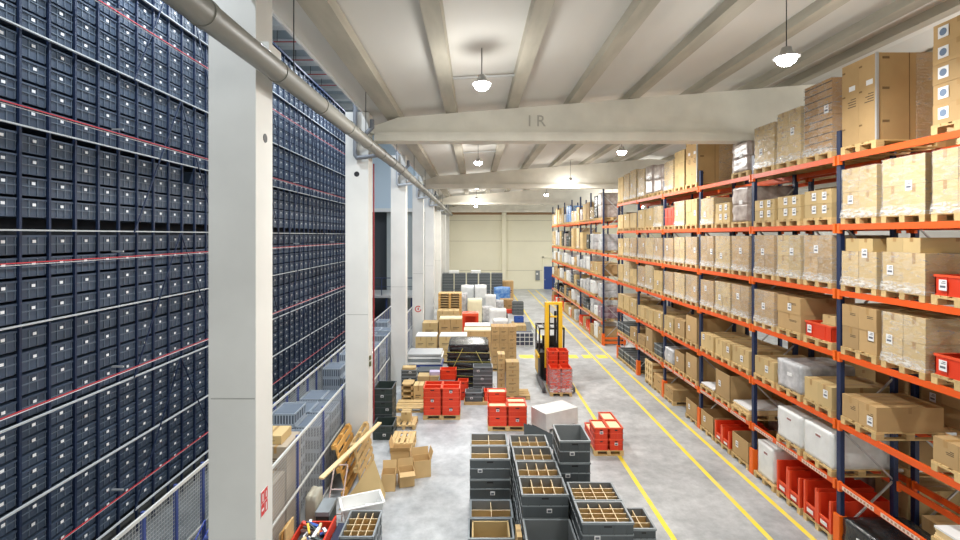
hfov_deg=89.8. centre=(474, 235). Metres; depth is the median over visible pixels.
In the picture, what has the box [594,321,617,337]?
block
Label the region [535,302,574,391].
truck
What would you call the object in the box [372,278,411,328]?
platform
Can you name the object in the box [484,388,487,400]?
bin
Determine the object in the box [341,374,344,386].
crate
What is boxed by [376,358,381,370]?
crate
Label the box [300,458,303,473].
crate
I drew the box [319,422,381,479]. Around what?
plank
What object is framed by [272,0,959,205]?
ceiling
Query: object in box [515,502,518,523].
tote
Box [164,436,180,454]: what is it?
storage tote
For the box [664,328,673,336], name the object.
pallet
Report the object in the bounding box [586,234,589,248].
wrapped bundle
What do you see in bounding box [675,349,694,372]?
carton
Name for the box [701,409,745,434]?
carton
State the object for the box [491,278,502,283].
container
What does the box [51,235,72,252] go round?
storage tote
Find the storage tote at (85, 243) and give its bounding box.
[72,235,95,251]
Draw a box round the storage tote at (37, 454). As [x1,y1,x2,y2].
[12,445,46,471]
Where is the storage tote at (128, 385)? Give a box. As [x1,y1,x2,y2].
[104,378,134,393]
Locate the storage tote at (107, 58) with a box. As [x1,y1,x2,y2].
[83,47,116,70]
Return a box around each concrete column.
[209,0,280,539]
[345,112,372,465]
[391,155,409,384]
[412,176,426,346]
[425,189,435,319]
[435,196,441,308]
[441,205,446,291]
[446,206,448,272]
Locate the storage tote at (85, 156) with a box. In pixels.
[61,145,95,164]
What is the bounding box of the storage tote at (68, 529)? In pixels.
[51,526,72,539]
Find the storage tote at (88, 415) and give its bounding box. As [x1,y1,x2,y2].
[69,408,95,428]
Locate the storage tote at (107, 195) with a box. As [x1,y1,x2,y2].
[77,187,116,202]
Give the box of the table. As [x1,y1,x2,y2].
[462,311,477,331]
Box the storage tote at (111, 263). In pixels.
[80,253,116,269]
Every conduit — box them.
[453,74,514,79]
[463,151,495,153]
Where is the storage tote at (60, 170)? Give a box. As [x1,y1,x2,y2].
[31,160,72,179]
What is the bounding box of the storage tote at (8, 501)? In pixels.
[0,492,16,513]
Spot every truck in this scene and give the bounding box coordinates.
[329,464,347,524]
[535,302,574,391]
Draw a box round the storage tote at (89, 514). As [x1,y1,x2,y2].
[69,509,95,536]
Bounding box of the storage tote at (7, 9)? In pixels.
[0,0,16,24]
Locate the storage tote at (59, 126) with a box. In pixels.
[16,113,72,136]
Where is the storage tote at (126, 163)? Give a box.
[106,155,134,171]
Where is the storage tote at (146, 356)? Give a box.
[130,352,151,372]
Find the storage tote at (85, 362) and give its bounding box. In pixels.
[65,353,95,376]
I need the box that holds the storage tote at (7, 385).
[0,378,16,402]
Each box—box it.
[291,515,336,539]
[315,498,336,520]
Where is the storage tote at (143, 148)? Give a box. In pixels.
[110,138,151,155]
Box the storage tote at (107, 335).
[85,328,116,349]
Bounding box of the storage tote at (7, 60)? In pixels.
[0,49,16,75]
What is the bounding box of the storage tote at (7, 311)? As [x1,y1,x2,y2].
[0,304,16,325]
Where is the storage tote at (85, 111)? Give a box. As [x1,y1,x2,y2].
[64,100,95,122]
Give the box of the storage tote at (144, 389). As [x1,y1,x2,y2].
[132,382,151,398]
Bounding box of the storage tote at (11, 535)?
[0,530,16,539]
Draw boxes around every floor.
[100,289,956,539]
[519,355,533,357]
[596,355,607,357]
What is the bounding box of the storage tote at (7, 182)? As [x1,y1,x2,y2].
[0,173,16,194]
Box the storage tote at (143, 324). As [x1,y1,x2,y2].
[125,319,151,337]
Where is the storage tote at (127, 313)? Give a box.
[90,306,134,324]
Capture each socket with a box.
[190,0,221,30]
[270,61,290,83]
[314,98,329,114]
[343,120,355,134]
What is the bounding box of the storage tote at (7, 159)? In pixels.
[0,151,16,172]
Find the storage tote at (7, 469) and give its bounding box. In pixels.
[0,460,16,480]
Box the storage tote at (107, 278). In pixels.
[71,271,116,288]
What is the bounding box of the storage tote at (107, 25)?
[92,11,116,35]
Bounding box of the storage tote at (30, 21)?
[1,8,46,38]
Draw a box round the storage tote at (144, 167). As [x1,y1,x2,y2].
[123,159,151,175]
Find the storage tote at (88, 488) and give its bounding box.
[69,479,95,505]
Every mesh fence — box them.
[112,305,390,539]
[204,307,411,539]
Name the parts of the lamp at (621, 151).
lamp globe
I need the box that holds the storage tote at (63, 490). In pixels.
[36,478,72,504]
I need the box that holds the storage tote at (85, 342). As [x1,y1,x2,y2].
[61,334,95,356]
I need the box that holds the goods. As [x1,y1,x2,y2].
[402,365,416,369]
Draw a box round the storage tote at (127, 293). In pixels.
[101,286,134,302]
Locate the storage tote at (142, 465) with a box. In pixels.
[133,456,151,476]
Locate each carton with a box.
[272,426,290,444]
[272,431,299,468]
[272,453,299,488]
[272,471,284,507]
[272,493,284,531]
[272,514,284,539]
[286,472,299,511]
[286,492,299,522]
[381,460,395,491]
[389,435,411,473]
[398,457,414,487]
[401,409,411,420]
[412,445,432,478]
[414,381,424,398]
[418,373,439,380]
[491,324,499,334]
[491,335,499,342]
[491,343,499,351]
[491,352,496,359]
[491,360,496,367]
[497,351,504,363]
[497,363,504,373]
[497,373,504,383]
[497,382,504,387]
[499,324,507,334]
[500,335,507,342]
[500,343,507,351]
[505,359,518,370]
[505,367,518,378]
[505,375,518,386]
[505,384,518,394]
[507,324,515,334]
[508,335,515,342]
[508,343,515,351]
[508,352,515,358]
[515,524,521,539]
[646,326,681,351]
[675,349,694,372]
[686,144,734,184]
[686,314,731,343]
[686,352,726,380]
[686,397,726,420]
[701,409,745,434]
[716,368,772,402]
[732,431,777,464]
[821,314,836,325]
[842,51,932,146]
[842,393,943,431]
[933,435,959,472]
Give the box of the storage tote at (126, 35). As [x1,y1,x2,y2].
[112,24,134,46]
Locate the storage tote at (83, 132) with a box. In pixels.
[44,120,95,142]
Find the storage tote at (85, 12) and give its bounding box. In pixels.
[69,0,95,24]
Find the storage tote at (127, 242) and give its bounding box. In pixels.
[115,235,134,250]
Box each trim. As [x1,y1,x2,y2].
[272,9,441,198]
[372,208,424,211]
[449,220,551,220]
[451,212,636,214]
[459,270,541,270]
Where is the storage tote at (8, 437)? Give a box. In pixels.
[0,428,16,447]
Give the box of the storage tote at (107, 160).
[83,151,116,168]
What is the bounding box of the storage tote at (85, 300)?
[58,292,95,311]
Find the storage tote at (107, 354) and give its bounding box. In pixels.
[88,347,116,368]
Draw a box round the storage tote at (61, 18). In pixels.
[42,3,72,30]
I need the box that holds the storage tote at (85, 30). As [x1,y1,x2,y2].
[68,17,95,42]
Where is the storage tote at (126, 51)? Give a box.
[114,41,134,62]
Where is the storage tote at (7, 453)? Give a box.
[0,444,16,464]
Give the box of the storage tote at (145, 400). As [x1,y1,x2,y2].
[131,394,151,410]
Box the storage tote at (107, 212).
[83,205,116,220]
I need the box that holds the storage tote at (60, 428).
[42,418,72,439]
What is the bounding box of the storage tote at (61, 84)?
[38,69,72,94]
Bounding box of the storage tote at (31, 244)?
[15,235,46,254]
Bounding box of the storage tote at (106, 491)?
[93,480,116,504]
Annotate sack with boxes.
[305,486,322,520]
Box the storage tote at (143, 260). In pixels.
[124,251,151,266]
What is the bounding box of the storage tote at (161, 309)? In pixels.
[127,299,166,315]
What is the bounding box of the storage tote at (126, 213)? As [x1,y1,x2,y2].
[115,206,134,220]
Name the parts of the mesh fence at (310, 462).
panel, post, panel, post, panel, rail, post, rail, rail, panel, post, panel, panel, panel, panel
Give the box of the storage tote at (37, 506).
[5,494,46,524]
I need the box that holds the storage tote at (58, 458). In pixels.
[43,446,72,469]
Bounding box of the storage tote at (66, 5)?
[51,0,71,11]
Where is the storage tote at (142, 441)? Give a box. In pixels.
[126,430,151,450]
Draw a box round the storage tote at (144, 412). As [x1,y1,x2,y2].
[131,405,151,422]
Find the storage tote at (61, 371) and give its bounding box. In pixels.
[39,360,72,384]
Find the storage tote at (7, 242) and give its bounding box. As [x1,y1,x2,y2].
[0,235,16,255]
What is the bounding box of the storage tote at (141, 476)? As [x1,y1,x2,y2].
[132,469,151,489]
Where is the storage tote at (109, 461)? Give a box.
[87,452,116,474]
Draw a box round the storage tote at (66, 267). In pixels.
[15,255,72,274]
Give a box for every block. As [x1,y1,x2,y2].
[558,251,573,260]
[560,268,574,277]
[564,253,579,262]
[566,270,583,280]
[571,289,586,299]
[586,256,606,269]
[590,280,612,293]
[594,305,597,315]
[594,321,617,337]
[758,439,797,483]
[778,405,827,448]
[804,419,889,469]
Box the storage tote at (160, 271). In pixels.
[127,266,166,280]
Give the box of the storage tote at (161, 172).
[145,163,166,177]
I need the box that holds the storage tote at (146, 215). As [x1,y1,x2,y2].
[110,208,151,221]
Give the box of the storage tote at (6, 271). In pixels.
[0,258,16,278]
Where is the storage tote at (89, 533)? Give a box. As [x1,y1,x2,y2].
[71,524,95,539]
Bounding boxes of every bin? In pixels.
[423,385,441,396]
[423,395,441,405]
[423,404,441,414]
[424,381,442,384]
[440,367,456,379]
[442,385,459,396]
[442,397,459,405]
[442,406,459,414]
[443,381,460,389]
[458,378,467,390]
[461,391,464,399]
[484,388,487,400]
[487,388,506,401]
[488,402,506,415]
[488,416,506,425]
[506,398,525,401]
[507,402,526,415]
[507,413,526,425]
[546,348,557,359]
[546,357,557,367]
[548,364,560,375]
[548,380,560,391]
[549,374,560,383]
[556,348,568,359]
[558,360,568,363]
[559,364,571,375]
[561,376,571,383]
[561,384,571,391]
[584,422,589,437]
[589,420,608,438]
[589,430,608,449]
[598,412,616,419]
[603,420,623,438]
[608,438,623,449]
[665,207,674,216]
[665,216,674,225]
[715,420,763,442]
[722,427,769,448]
[777,459,826,497]
[788,470,853,507]
[804,479,873,522]
[805,320,836,342]
[817,492,889,534]
[934,274,959,297]
[934,353,959,380]
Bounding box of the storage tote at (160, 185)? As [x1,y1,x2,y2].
[138,178,166,192]
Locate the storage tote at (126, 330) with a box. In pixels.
[109,324,134,342]
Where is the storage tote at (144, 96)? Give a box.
[131,86,151,105]
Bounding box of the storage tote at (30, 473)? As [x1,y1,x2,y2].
[12,460,46,486]
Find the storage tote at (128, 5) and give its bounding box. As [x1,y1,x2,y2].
[114,0,134,13]
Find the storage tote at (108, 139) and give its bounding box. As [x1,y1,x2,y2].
[70,127,115,147]
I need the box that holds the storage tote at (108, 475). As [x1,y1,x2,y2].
[93,466,116,489]
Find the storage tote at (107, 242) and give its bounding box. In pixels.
[95,235,116,250]
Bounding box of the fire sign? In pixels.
[260,485,267,518]
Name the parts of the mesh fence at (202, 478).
panel, post, panel, post, panel, post, panel, rail, panel, post, panel, post, panel, post, panel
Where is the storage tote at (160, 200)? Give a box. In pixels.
[138,194,166,207]
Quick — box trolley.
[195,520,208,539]
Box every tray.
[407,348,442,355]
[407,358,442,364]
[408,358,440,361]
[409,351,443,358]
[416,358,443,366]
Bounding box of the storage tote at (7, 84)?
[0,74,16,99]
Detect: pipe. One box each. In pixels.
[162,0,452,215]
[294,50,313,60]
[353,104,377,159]
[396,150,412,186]
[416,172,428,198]
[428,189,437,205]
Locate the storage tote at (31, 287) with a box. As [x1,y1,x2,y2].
[0,278,46,299]
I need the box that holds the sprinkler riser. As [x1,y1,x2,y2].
[373,164,373,423]
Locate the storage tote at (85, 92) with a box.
[64,80,95,103]
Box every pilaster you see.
[502,212,505,279]
[623,212,626,288]
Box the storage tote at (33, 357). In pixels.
[6,346,46,372]
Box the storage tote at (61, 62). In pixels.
[39,48,72,74]
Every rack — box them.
[0,0,345,539]
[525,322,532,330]
[552,189,622,344]
[602,130,959,539]
[646,149,959,527]
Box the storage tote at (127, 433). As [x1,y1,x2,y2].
[113,425,134,443]
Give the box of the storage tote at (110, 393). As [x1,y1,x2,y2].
[85,386,116,404]
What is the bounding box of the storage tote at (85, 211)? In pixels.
[57,203,95,219]
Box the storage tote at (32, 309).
[0,299,46,322]
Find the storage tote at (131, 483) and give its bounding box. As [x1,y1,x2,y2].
[114,481,134,502]
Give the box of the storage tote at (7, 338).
[0,331,16,354]
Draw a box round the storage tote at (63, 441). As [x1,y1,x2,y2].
[43,432,72,454]
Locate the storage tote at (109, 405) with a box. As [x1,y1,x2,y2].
[91,398,116,417]
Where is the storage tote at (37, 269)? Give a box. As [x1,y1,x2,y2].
[0,257,46,276]
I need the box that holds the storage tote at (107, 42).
[92,29,116,53]
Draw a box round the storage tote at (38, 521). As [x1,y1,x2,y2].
[13,511,46,539]
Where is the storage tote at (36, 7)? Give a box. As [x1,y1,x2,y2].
[12,0,46,17]
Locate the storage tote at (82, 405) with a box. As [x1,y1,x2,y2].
[60,394,95,414]
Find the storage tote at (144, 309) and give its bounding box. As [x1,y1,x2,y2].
[111,303,151,320]
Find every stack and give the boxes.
[407,348,443,380]
[415,332,437,347]
[418,366,443,373]
[422,320,438,347]
[437,309,458,319]
[439,316,461,335]
[439,332,466,361]
[464,327,490,356]
[465,323,489,326]
[500,298,512,308]
[502,280,513,299]
[509,323,525,330]
[552,231,555,244]
[552,291,559,300]
[556,208,561,223]
[556,266,568,275]
[558,210,561,222]
[560,231,561,245]
[562,207,565,222]
[564,285,573,294]
[564,302,575,310]
[571,211,573,221]
[571,228,576,246]
[571,305,582,317]
[574,274,592,284]
[577,207,582,220]
[577,228,594,247]
[580,232,600,247]
[583,204,585,219]
[583,316,594,327]
[586,202,593,218]
[590,207,593,218]
[590,261,611,270]
[590,323,593,334]
[594,262,617,271]
[598,264,617,273]
[598,326,620,340]
[618,176,623,200]
[618,215,623,227]
[618,238,623,254]
[618,264,623,279]
[618,293,645,307]
[623,173,629,199]
[623,238,629,254]
[624,214,630,227]
[624,261,649,281]
[624,295,654,310]
[630,169,640,198]
[630,213,636,226]
[630,238,636,255]
[630,269,636,283]
[630,298,660,313]
[630,326,645,340]
[637,266,645,285]
[638,168,645,196]
[638,210,645,226]
[638,238,645,256]
[638,305,671,318]
[638,333,645,346]
[645,238,653,258]
[645,265,680,288]
[646,208,653,226]
[646,308,677,322]
[654,206,674,225]
[654,238,662,259]
[654,270,686,291]
[654,310,690,326]
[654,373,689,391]
[664,159,674,189]
[664,238,674,260]
[664,271,696,294]
[664,315,685,332]
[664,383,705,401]
[673,301,698,313]
[674,201,685,225]
[674,237,685,262]
[675,149,685,186]
[675,273,704,297]
[675,318,685,337]
[685,274,731,301]
[686,198,706,224]
[686,237,698,263]
[700,197,731,224]
[701,236,715,265]
[701,279,744,306]
[701,332,751,351]
[701,382,715,391]
[705,313,744,332]
[715,202,732,222]
[715,236,731,267]
[715,281,764,311]
[716,338,772,359]
[731,236,751,270]
[732,284,791,317]
[732,345,791,369]
[733,400,784,414]
[736,179,765,183]
[753,122,777,168]
[754,235,777,274]
[754,289,823,324]
[755,199,779,220]
[755,355,805,381]
[757,399,773,427]
[773,391,787,402]
[776,235,804,276]
[777,106,804,162]
[777,294,854,332]
[778,194,804,219]
[788,341,827,356]
[803,77,854,156]
[803,235,889,280]
[805,188,836,217]
[805,376,889,409]
[815,186,836,190]
[815,350,875,381]
[841,164,883,217]
[841,238,886,286]
[842,304,927,355]
[875,368,920,398]
[875,472,959,524]
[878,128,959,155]
[880,153,933,215]
[881,238,959,293]
[881,311,959,372]
[898,433,949,469]
[921,385,959,430]
[922,515,959,534]
[930,146,959,212]
[933,15,959,125]
[934,525,959,539]
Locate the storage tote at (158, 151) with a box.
[128,143,166,159]
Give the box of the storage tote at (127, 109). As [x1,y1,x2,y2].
[111,97,134,116]
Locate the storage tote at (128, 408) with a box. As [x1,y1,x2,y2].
[113,402,134,418]
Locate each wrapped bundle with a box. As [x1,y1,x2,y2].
[445,337,494,388]
[461,284,473,297]
[462,293,465,311]
[467,298,481,322]
[475,284,486,305]
[482,305,492,321]
[485,294,495,307]
[489,308,505,326]
[493,317,507,323]
[494,286,509,299]
[496,299,503,307]
[556,230,569,244]
[556,282,567,289]
[562,231,569,245]
[564,233,568,245]
[566,206,568,221]
[569,205,582,221]
[569,231,570,246]
[574,211,576,220]
[574,309,586,319]
[577,255,582,266]
[577,295,588,303]
[580,209,582,219]
[580,278,586,287]
[583,255,599,268]
[583,279,586,289]
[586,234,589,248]
[586,278,600,290]
[590,234,597,249]
[590,298,612,312]
[594,196,597,217]
[598,193,620,217]
[598,234,620,249]
[598,282,620,297]
[598,305,620,318]
[646,165,656,193]
[654,164,663,191]
[664,346,694,364]
[732,140,754,173]
[732,186,791,221]
[767,416,777,431]
[778,357,854,394]
[842,517,930,539]
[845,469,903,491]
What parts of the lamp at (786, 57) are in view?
lamp globe, hanging rod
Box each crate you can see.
[272,402,305,425]
[291,429,303,447]
[295,414,329,438]
[297,401,317,414]
[300,390,328,401]
[300,444,303,460]
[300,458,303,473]
[300,470,303,483]
[300,484,303,499]
[300,496,303,512]
[309,401,339,422]
[316,426,329,450]
[316,438,329,463]
[316,449,329,475]
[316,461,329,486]
[321,390,344,406]
[322,362,344,377]
[322,373,344,386]
[322,387,339,389]
[324,474,329,491]
[328,413,339,434]
[328,424,339,444]
[328,450,339,467]
[331,523,344,539]
[339,349,344,361]
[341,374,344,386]
[372,327,381,331]
[372,342,381,354]
[374,332,388,341]
[376,319,389,326]
[376,350,381,362]
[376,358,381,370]
[379,327,390,331]
[401,379,414,398]
[514,316,523,322]
[516,330,533,346]
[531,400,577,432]
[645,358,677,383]
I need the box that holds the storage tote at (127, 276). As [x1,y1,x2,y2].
[94,269,134,285]
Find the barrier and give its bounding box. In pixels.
[603,336,625,345]
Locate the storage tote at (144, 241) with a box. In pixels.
[134,235,151,249]
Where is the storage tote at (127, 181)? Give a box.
[100,172,134,188]
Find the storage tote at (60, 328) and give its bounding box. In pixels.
[15,319,72,341]
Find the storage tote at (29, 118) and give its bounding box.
[0,105,45,129]
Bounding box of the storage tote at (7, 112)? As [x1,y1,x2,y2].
[0,98,16,122]
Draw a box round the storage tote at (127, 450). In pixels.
[107,441,134,460]
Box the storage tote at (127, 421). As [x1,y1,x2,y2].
[114,414,134,430]
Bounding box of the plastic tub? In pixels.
[338,489,385,521]
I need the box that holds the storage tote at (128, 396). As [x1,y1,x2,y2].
[114,390,134,406]
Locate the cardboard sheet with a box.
[339,461,385,509]
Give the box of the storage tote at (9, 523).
[0,512,16,536]
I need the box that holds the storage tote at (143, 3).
[138,0,150,5]
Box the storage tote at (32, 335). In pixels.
[0,325,46,349]
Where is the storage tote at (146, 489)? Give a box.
[132,481,151,503]
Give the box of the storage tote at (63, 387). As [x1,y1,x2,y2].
[40,381,72,406]
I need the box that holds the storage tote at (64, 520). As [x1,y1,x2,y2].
[42,510,72,537]
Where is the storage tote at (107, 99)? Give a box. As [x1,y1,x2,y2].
[91,89,116,110]
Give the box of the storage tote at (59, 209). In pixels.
[30,200,72,218]
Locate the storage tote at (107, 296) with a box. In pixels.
[80,289,116,307]
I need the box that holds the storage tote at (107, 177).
[77,169,116,185]
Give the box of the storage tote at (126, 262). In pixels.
[102,252,134,267]
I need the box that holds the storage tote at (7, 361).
[0,354,16,378]
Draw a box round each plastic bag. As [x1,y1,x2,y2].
[429,370,439,375]
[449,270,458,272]
[471,270,480,272]
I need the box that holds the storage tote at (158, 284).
[134,281,166,296]
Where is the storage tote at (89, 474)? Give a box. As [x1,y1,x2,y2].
[63,464,95,489]
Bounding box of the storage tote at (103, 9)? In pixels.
[93,0,116,18]
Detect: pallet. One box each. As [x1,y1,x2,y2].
[331,423,359,495]
[350,421,373,479]
[392,431,415,447]
[395,416,417,429]
[396,399,422,412]
[423,407,460,419]
[487,417,523,430]
[506,389,529,399]
[546,383,571,396]
[590,443,623,455]
[594,218,616,220]
[598,217,617,219]
[598,250,617,252]
[598,273,617,275]
[598,296,617,299]
[598,317,620,320]
[623,198,649,202]
[630,197,659,201]
[630,366,644,373]
[637,195,670,199]
[645,193,681,197]
[645,257,653,261]
[645,347,653,355]
[653,191,690,195]
[653,226,662,229]
[653,259,662,262]
[653,289,662,295]
[653,323,662,330]
[653,353,662,361]
[653,385,661,395]
[664,188,698,193]
[664,225,673,229]
[664,260,673,264]
[664,292,674,298]
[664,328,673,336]
[664,360,674,369]
[664,394,685,405]
[674,185,718,191]
[674,225,684,228]
[674,261,685,266]
[674,296,685,302]
[674,333,685,342]
[674,366,685,376]
[685,182,731,188]
[685,224,698,228]
[685,263,698,268]
[685,299,698,306]
[685,339,698,348]
[685,374,715,385]
[685,412,696,425]
[700,223,714,228]
[700,265,714,270]
[700,303,714,311]
[700,346,715,356]
[700,384,715,396]
[700,425,714,440]
[715,222,730,227]
[715,266,731,273]
[715,308,731,317]
[715,353,731,365]
[715,393,732,407]
[715,438,731,454]
[731,170,791,178]
[731,221,751,227]
[731,269,751,276]
[731,313,751,323]
[731,361,751,374]
[731,404,777,420]
[731,451,748,470]
[736,182,782,185]
[754,164,824,173]
[754,220,796,226]
[754,272,796,279]
[754,320,777,331]
[754,372,777,388]
[754,470,776,492]
[766,179,824,182]
[776,157,852,168]
[776,219,827,225]
[776,274,827,283]
[776,326,805,339]
[776,384,804,401]
[776,434,804,455]
[776,489,803,514]
[787,175,836,178]
[803,150,889,163]
[803,217,868,224]
[803,278,854,288]
[803,335,836,349]
[803,397,836,417]
[803,451,889,476]
[803,511,832,539]
[841,139,945,154]
[841,215,898,223]
[841,283,898,295]
[841,346,881,364]
[841,415,945,440]
[881,212,953,222]
[881,288,953,302]
[881,358,932,380]
[898,464,953,476]
[931,119,959,135]
[931,210,959,220]
[931,294,959,307]
[931,373,959,391]
[931,460,959,483]
[944,425,959,434]
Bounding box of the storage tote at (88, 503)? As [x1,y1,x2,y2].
[69,494,95,520]
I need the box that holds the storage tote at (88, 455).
[70,447,95,470]
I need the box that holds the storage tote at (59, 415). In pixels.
[33,404,72,424]
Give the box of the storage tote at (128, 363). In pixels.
[110,358,134,378]
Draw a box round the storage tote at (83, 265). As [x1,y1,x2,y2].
[58,254,95,271]
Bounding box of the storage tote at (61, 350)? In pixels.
[37,340,72,363]
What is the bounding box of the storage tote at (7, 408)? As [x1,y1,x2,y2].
[0,401,16,427]
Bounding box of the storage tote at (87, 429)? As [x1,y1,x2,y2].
[69,421,95,442]
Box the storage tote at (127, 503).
[114,494,134,515]
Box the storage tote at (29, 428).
[1,415,46,439]
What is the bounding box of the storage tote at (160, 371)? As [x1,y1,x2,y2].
[141,365,166,379]
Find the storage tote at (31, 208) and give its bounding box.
[4,198,46,217]
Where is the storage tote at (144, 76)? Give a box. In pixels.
[123,67,151,86]
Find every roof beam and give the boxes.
[370,84,814,143]
[421,159,836,188]
[439,189,717,204]
[448,205,659,211]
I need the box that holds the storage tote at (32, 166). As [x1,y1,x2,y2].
[1,155,46,176]
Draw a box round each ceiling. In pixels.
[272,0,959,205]
[272,16,359,110]
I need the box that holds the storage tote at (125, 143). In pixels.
[92,133,134,151]
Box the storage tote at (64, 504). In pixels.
[42,494,72,520]
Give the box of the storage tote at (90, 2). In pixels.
[81,0,94,6]
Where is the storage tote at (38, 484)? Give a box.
[12,475,46,502]
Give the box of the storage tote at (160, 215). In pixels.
[139,209,166,222]
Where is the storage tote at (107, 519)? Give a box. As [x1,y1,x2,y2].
[93,508,116,533]
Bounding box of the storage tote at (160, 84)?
[141,75,166,93]
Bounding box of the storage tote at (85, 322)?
[43,314,95,335]
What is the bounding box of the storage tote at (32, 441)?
[11,430,46,455]
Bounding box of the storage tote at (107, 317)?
[69,310,116,329]
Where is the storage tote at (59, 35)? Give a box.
[33,23,72,50]
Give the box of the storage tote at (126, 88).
[110,78,134,99]
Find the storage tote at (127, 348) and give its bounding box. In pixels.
[108,341,134,360]
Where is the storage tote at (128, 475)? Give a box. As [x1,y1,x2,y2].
[113,467,134,488]
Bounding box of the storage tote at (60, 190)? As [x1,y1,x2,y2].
[16,180,72,199]
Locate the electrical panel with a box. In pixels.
[536,271,539,279]
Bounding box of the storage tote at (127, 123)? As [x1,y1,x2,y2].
[109,115,134,134]
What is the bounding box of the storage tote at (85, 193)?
[52,184,95,201]
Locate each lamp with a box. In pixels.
[472,48,491,90]
[474,158,482,164]
[567,160,573,182]
[616,144,626,154]
[772,0,800,66]
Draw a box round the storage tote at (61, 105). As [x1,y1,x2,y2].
[36,91,72,115]
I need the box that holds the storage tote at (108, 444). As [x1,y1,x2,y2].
[93,436,116,456]
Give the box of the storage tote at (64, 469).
[43,460,72,483]
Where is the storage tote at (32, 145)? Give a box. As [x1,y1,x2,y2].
[0,133,46,155]
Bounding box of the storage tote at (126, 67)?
[105,58,134,78]
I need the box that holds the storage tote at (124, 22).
[113,7,134,29]
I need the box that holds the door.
[542,257,556,288]
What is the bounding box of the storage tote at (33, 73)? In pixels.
[8,58,46,85]
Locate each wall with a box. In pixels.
[372,135,424,319]
[434,193,435,309]
[449,205,667,288]
[673,189,959,306]
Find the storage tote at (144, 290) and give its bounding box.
[122,284,151,299]
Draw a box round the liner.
[472,521,509,537]
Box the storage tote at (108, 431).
[93,423,116,443]
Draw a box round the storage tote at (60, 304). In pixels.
[30,295,72,316]
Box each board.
[281,520,289,539]
[284,517,293,539]
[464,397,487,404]
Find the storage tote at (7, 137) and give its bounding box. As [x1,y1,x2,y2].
[0,128,16,149]
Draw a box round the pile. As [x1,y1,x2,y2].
[438,292,461,315]
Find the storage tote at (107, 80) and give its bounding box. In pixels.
[90,69,116,91]
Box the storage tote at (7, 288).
[0,281,16,302]
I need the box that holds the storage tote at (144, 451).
[132,443,151,463]
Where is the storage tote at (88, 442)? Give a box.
[70,434,95,456]
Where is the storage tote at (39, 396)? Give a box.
[9,390,46,419]
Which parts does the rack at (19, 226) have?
sprinkler rail, sprinkler rail, sprinkler rail, sprinkler rail, sprinkler rail, head frame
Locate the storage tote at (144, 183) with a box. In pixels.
[123,175,151,190]
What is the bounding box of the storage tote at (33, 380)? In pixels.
[6,368,46,396]
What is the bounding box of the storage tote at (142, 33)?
[132,18,151,39]
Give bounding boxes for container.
[442,273,453,278]
[442,278,453,283]
[442,283,453,289]
[455,273,465,278]
[455,279,465,283]
[455,284,464,289]
[467,273,477,278]
[467,279,477,283]
[479,273,489,278]
[479,279,489,283]
[491,273,502,278]
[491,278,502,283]
[491,284,502,289]
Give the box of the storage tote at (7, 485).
[0,476,16,497]
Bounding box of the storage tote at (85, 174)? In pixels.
[54,164,95,182]
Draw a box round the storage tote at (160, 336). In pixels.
[144,331,166,348]
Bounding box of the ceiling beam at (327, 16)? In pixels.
[296,0,456,206]
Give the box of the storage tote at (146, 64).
[132,51,151,70]
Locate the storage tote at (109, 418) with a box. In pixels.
[92,411,116,430]
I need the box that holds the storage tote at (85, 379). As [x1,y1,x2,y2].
[65,373,95,397]
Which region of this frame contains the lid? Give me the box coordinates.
[524,423,552,448]
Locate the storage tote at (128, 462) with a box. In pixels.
[113,454,134,474]
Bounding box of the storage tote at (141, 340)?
[128,336,151,354]
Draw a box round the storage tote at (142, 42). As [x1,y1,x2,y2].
[132,34,151,55]
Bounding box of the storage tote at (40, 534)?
[25,528,46,539]
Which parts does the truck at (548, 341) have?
panel, mast post, driver seat, mast post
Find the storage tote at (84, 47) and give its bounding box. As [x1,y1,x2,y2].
[60,36,95,60]
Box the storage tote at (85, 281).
[51,273,95,291]
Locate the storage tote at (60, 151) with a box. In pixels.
[33,139,72,160]
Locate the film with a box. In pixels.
[547,368,572,391]
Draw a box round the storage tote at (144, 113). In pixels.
[129,104,151,122]
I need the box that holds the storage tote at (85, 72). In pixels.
[67,59,95,83]
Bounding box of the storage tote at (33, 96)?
[8,81,46,107]
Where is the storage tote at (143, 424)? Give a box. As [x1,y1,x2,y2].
[133,416,151,433]
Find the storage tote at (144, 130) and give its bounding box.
[129,121,151,139]
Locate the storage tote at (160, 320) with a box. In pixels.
[145,315,166,332]
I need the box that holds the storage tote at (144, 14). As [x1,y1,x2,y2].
[132,2,151,24]
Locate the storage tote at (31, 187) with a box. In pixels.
[0,176,46,196]
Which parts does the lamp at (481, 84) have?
lamp globe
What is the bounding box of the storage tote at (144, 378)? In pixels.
[124,371,151,386]
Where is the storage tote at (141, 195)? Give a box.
[112,192,151,206]
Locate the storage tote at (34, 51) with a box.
[8,34,46,63]
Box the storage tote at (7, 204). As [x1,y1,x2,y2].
[0,196,16,216]
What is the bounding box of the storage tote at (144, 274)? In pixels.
[115,268,151,282]
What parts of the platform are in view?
railing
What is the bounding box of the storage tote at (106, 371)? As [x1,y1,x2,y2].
[88,365,116,387]
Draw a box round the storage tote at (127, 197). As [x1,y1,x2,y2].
[90,189,134,204]
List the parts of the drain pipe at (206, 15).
hanger rod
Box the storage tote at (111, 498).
[93,494,116,519]
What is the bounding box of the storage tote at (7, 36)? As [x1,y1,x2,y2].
[0,25,16,51]
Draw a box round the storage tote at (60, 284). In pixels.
[22,275,72,294]
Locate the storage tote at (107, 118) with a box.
[88,108,116,128]

